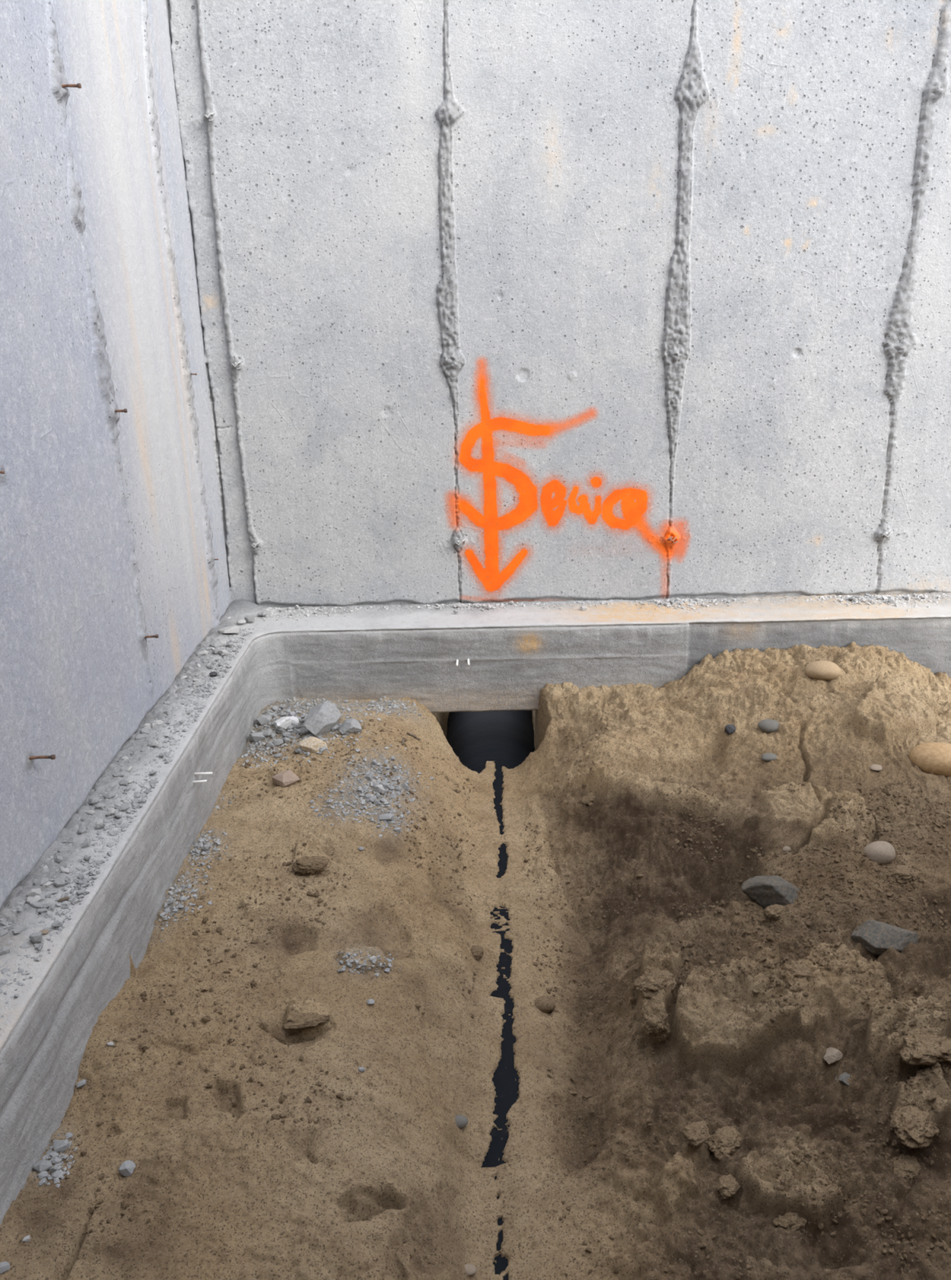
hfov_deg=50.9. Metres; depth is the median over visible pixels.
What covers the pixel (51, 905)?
chip
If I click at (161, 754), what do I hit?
chip
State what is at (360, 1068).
chip
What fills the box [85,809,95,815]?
chip
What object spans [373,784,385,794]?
chunk
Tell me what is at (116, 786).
chip
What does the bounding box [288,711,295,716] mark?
concrete piece
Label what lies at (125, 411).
tie
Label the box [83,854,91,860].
chip
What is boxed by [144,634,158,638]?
tie
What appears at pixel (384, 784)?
concrete piece
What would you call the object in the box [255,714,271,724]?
chunk
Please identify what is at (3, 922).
chip
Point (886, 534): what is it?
lump
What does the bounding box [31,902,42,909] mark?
chip
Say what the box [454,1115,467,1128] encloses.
pebble
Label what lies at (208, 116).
lump
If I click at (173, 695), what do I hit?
chip
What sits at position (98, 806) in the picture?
chip
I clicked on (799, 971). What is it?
clod
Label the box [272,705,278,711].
concrete piece
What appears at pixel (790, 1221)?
clod
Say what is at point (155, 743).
chip
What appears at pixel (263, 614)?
chip
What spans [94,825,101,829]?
chip
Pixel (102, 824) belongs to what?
chip
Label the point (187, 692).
chip
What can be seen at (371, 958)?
chip
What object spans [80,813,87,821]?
chip
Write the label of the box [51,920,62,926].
chip
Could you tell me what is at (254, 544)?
lump
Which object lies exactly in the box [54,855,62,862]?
chip
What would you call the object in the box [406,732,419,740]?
twig
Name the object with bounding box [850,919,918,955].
rock
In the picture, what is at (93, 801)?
chip
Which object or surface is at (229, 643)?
chip
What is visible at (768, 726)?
pebble
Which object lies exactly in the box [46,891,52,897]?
chip
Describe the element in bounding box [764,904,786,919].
clod
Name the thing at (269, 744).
concrete piece
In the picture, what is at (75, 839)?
chip
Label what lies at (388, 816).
chunk
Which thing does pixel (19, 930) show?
chip
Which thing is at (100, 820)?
chip
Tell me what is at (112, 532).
wall
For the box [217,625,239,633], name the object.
chip
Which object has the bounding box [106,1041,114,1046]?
chip
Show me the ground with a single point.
(224, 1197)
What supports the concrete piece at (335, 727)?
on the ground
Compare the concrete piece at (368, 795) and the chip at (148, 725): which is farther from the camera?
the concrete piece at (368, 795)
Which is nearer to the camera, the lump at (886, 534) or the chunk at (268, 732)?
the chunk at (268, 732)
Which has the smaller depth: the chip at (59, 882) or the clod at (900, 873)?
the chip at (59, 882)
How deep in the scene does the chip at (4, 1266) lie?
1.22 m
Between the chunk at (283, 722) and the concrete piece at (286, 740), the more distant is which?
the chunk at (283, 722)
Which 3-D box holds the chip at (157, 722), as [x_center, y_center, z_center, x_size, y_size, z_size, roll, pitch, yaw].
[-0.708,0.186,2.235,0.022,0.011,0.016,-10,22,-24]
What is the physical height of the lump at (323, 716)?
0.096 m
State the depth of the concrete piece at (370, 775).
2.41 m
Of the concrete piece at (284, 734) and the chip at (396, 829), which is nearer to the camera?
the chip at (396, 829)
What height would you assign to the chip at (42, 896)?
0.010 m
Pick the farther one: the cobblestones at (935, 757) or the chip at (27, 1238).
the cobblestones at (935, 757)
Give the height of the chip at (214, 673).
0.013 m
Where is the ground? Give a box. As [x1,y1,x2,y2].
[0,641,950,1279]
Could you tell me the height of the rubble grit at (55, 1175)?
0.123 m
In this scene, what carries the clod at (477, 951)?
on the ground
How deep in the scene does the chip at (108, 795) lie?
1.91 m
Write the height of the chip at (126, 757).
0.009 m
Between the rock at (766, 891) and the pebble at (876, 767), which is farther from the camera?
the pebble at (876, 767)
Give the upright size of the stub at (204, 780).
0.008 m
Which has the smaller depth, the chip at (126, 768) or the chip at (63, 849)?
the chip at (63, 849)
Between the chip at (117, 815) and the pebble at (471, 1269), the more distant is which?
the chip at (117, 815)
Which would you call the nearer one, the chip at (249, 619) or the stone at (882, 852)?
the stone at (882, 852)
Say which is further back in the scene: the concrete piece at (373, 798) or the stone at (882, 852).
the concrete piece at (373, 798)
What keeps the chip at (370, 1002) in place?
on the ground
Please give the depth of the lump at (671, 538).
2.96 m
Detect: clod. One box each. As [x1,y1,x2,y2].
[281,1012,329,1031]
[291,855,329,874]
[471,945,484,959]
[581,792,596,805]
[633,970,676,998]
[639,1000,670,1042]
[682,1120,709,1148]
[704,1125,742,1160]
[715,1173,740,1199]
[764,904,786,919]
[772,1212,806,1233]
[781,963,811,980]
[885,864,915,884]
[889,1101,939,1148]
[889,1154,921,1182]
[897,1026,950,1066]
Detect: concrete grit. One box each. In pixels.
[0,627,253,1030]
[226,592,950,622]
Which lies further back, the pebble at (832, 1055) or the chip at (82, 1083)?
the pebble at (832, 1055)
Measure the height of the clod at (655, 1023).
0.064 m
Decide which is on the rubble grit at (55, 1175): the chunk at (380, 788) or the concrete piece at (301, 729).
the concrete piece at (301, 729)
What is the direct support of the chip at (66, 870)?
on the footing
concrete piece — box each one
[195,848,200,853]
[200,844,210,850]
[265,711,275,717]
[266,740,276,748]
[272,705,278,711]
[272,738,283,746]
[273,752,281,757]
[281,732,290,737]
[283,737,289,742]
[286,724,293,729]
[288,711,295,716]
[290,722,298,728]
[294,746,302,753]
[295,728,300,734]
[300,728,306,733]
[319,746,328,752]
[331,724,338,731]
[364,793,371,798]
[365,772,373,778]
[368,795,376,802]
[373,800,380,804]
[380,782,388,787]
[387,785,395,791]
[395,785,401,791]
[401,782,408,789]
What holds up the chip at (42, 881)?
on the footing
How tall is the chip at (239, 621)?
0.012 m
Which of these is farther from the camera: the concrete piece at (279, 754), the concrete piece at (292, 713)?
the concrete piece at (292, 713)
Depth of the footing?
2.86 m
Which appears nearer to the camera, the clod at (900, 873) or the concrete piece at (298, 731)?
the clod at (900, 873)
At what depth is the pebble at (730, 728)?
2.59 m
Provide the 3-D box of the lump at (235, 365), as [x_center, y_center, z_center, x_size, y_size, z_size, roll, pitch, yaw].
[-0.667,-0.765,2.788,0.028,0.024,0.026,-15,24,-34]
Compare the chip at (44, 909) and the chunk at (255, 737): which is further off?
the chunk at (255, 737)
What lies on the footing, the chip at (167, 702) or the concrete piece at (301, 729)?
the chip at (167, 702)
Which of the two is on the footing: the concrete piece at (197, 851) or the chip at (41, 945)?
the chip at (41, 945)
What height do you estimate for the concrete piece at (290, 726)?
0.016 m
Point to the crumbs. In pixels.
(124, 1204)
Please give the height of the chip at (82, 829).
0.015 m
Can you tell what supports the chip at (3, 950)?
on the footing
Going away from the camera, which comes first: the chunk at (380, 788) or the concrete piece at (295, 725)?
the chunk at (380, 788)
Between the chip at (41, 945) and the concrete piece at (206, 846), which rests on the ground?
the concrete piece at (206, 846)
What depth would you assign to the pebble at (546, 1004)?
1.90 m
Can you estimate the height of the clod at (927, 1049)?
0.047 m
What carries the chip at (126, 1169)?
on the ground
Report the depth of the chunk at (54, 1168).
1.36 m
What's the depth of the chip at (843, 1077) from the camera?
1.63 m
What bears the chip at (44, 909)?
on the footing
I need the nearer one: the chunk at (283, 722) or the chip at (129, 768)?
the chip at (129, 768)
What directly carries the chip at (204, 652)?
on the footing
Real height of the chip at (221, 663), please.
0.011 m
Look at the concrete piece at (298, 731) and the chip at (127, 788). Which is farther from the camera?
the concrete piece at (298, 731)
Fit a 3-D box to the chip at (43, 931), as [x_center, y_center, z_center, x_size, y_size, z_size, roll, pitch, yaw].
[-0.656,0.444,1.519,0.014,0.006,0.009,-5,20,-11]
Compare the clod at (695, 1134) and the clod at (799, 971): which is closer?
the clod at (695, 1134)
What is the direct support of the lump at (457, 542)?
attached to the wall at (564, 291)
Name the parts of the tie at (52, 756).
rod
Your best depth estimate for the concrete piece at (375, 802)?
2.31 m
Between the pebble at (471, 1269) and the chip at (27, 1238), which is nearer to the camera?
the chip at (27, 1238)
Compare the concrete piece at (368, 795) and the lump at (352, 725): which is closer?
the concrete piece at (368, 795)
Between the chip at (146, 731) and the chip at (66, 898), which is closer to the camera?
the chip at (66, 898)
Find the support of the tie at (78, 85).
attached to the wall at (112, 532)
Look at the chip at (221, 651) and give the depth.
2.65 m
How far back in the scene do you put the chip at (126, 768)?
2.01 m
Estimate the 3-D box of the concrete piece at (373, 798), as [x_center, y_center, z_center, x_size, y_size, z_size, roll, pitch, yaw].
[-0.240,0.370,2.319,0.016,0.013,0.020,16,26,40]
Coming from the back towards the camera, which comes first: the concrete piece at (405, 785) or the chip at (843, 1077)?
the concrete piece at (405, 785)
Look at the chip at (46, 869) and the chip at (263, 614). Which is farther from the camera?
the chip at (263, 614)
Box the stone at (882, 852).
[863,840,895,865]
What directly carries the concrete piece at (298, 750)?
on the ground
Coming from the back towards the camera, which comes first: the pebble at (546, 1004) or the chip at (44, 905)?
the pebble at (546, 1004)
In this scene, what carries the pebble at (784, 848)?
on the ground
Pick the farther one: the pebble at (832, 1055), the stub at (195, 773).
the stub at (195, 773)
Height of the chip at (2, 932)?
0.010 m
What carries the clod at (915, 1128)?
on the ground
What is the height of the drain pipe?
0.310 m
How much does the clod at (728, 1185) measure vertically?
0.021 m
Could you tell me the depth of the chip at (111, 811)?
1.85 m
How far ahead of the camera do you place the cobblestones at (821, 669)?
2.66 m
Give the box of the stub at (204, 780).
[192,779,206,782]
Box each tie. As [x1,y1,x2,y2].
[27,754,55,764]
[61,83,81,88]
[114,408,127,413]
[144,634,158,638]
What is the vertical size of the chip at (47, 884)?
0.007 m
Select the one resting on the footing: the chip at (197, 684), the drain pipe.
the chip at (197, 684)
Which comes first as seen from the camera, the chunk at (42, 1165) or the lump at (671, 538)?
the chunk at (42, 1165)
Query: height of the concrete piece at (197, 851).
0.008 m
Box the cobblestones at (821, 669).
[804,660,840,679]
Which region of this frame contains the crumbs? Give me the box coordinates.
[60,715,950,1279]
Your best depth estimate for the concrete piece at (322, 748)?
2.54 m
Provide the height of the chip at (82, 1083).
0.010 m
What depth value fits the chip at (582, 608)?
2.96 m
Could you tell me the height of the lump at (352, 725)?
0.044 m
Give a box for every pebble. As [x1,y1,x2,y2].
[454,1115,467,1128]
[464,1263,476,1275]
[534,995,555,1013]
[724,724,735,733]
[758,719,779,733]
[761,752,777,761]
[782,846,791,852]
[870,764,882,771]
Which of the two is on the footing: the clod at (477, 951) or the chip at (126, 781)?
the chip at (126, 781)
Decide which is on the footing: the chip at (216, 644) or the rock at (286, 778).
the chip at (216, 644)
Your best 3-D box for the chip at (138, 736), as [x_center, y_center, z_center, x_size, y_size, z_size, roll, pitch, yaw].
[-0.728,0.210,2.164,0.021,0.012,0.017,-17,25,-37]
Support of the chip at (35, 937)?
on the footing
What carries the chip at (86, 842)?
on the footing
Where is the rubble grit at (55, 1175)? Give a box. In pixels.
[34,696,435,1187]
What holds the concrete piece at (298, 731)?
on the ground
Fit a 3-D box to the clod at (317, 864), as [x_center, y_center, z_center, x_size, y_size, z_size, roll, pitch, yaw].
[-0.339,0.461,2.058,0.080,0.036,0.055,-4,20,-7]
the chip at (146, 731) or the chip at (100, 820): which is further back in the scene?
the chip at (146, 731)
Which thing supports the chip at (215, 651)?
on the footing
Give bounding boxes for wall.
[0,0,231,908]
[165,0,950,606]
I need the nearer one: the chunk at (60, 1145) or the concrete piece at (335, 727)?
the chunk at (60, 1145)
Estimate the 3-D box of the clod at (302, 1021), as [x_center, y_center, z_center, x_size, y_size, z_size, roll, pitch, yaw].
[-0.278,0.626,1.635,0.081,0.023,0.032,-4,20,-8]
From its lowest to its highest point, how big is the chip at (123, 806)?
0.010 m
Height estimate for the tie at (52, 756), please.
0.019 m
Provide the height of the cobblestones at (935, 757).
0.085 m
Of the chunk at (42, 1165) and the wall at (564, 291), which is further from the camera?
the wall at (564, 291)
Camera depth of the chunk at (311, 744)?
2.54 m
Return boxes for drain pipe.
[446,710,534,1279]
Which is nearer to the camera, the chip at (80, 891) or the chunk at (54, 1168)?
the chunk at (54, 1168)
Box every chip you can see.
[0,920,8,925]
[0,928,8,936]
[0,946,9,955]
[0,1261,9,1273]
[12,926,27,934]
[16,907,23,912]
[22,1235,30,1242]
[26,888,41,897]
[26,896,33,903]
[28,931,42,942]
[29,895,40,905]
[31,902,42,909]
[34,877,48,885]
[36,907,47,912]
[38,943,43,950]
[39,893,45,901]
[39,928,48,933]
[41,867,48,872]
[42,880,53,888]
[42,903,49,907]
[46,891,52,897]
[47,903,54,909]
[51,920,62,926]
[53,878,65,886]
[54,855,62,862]
[57,846,69,852]
[57,896,70,902]
[60,867,69,873]
[68,836,79,843]
[75,888,84,893]
[75,1079,86,1088]
[77,826,87,834]
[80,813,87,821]
[81,838,90,848]
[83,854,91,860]
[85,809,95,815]
[88,797,98,804]
[94,803,105,808]
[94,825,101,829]
[96,818,102,829]
[98,822,105,827]
[103,791,115,799]
[105,808,115,815]
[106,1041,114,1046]
[111,783,119,790]
[112,771,124,777]
[114,813,121,817]
[118,1160,135,1177]
[119,767,128,772]
[119,802,129,810]
[121,755,128,760]
[121,777,128,786]
[124,786,130,791]
[127,766,132,772]
[134,734,144,739]
[139,727,149,733]
[143,723,150,727]
[149,770,157,774]
[151,739,159,746]
[153,720,164,724]
[158,752,164,756]
[163,700,170,705]
[168,693,177,698]
[182,690,191,694]
[195,681,200,687]
[197,649,208,655]
[208,641,223,648]
[208,671,217,676]
[212,648,219,653]
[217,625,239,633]
[218,648,228,655]
[218,661,224,666]
[226,641,234,646]
[236,619,245,623]
[244,614,254,622]
[261,611,266,616]
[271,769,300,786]
[357,1066,364,1071]
[366,999,374,1004]
[369,955,377,960]
[393,827,401,832]
[455,602,461,608]
[579,605,586,610]
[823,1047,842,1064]
[835,1072,850,1085]
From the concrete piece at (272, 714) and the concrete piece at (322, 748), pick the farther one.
the concrete piece at (272, 714)
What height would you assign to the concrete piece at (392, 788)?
0.011 m
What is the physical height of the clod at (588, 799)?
0.026 m
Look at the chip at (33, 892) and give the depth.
1.60 m
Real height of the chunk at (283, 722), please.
0.053 m
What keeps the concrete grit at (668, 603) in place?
on the footing
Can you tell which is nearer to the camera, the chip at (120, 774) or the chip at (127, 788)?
the chip at (127, 788)
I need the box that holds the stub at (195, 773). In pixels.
[194,772,213,774]
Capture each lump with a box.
[203,112,214,121]
[231,360,241,370]
[249,541,260,550]
[303,701,341,737]
[339,718,361,734]
[452,538,465,547]
[666,534,679,543]
[879,531,893,539]
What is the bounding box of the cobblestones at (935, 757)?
[908,742,950,777]
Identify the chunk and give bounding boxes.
[32,1159,52,1173]
[48,1164,59,1172]
[53,1139,68,1151]
[248,731,266,742]
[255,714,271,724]
[262,729,272,736]
[274,715,299,730]
[299,736,327,753]
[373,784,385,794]
[378,813,394,821]
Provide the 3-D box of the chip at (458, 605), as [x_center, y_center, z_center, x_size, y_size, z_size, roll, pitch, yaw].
[-0.051,-0.105,3.003,0.017,0.016,0.014,-3,20,-3]
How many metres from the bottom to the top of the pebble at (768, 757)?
0.018 m
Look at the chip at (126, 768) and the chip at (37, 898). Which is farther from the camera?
the chip at (126, 768)
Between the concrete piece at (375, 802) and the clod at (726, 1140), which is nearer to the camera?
the clod at (726, 1140)
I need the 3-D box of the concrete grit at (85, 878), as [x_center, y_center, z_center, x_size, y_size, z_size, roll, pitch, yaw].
[-0.687,0.271,2.014,0.124,0.017,1.828,-1,20,0]
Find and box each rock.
[741,875,799,909]
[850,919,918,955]
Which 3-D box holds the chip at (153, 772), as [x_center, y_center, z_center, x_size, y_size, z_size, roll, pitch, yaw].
[-0.649,0.267,2.012,0.015,0.008,0.015,-15,24,-34]
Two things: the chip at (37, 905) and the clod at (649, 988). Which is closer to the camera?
the chip at (37, 905)
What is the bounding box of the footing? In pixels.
[0,591,950,1225]
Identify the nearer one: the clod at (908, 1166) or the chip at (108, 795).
the clod at (908, 1166)
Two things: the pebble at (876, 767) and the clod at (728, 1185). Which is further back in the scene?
the pebble at (876, 767)
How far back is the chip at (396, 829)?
2.23 m
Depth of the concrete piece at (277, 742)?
2.61 m
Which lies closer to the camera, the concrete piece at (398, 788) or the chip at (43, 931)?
the chip at (43, 931)
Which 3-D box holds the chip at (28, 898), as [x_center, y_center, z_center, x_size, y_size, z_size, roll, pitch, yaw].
[-0.707,0.414,1.592,0.016,0.011,0.017,-8,21,-18]
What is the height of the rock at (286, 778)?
0.035 m

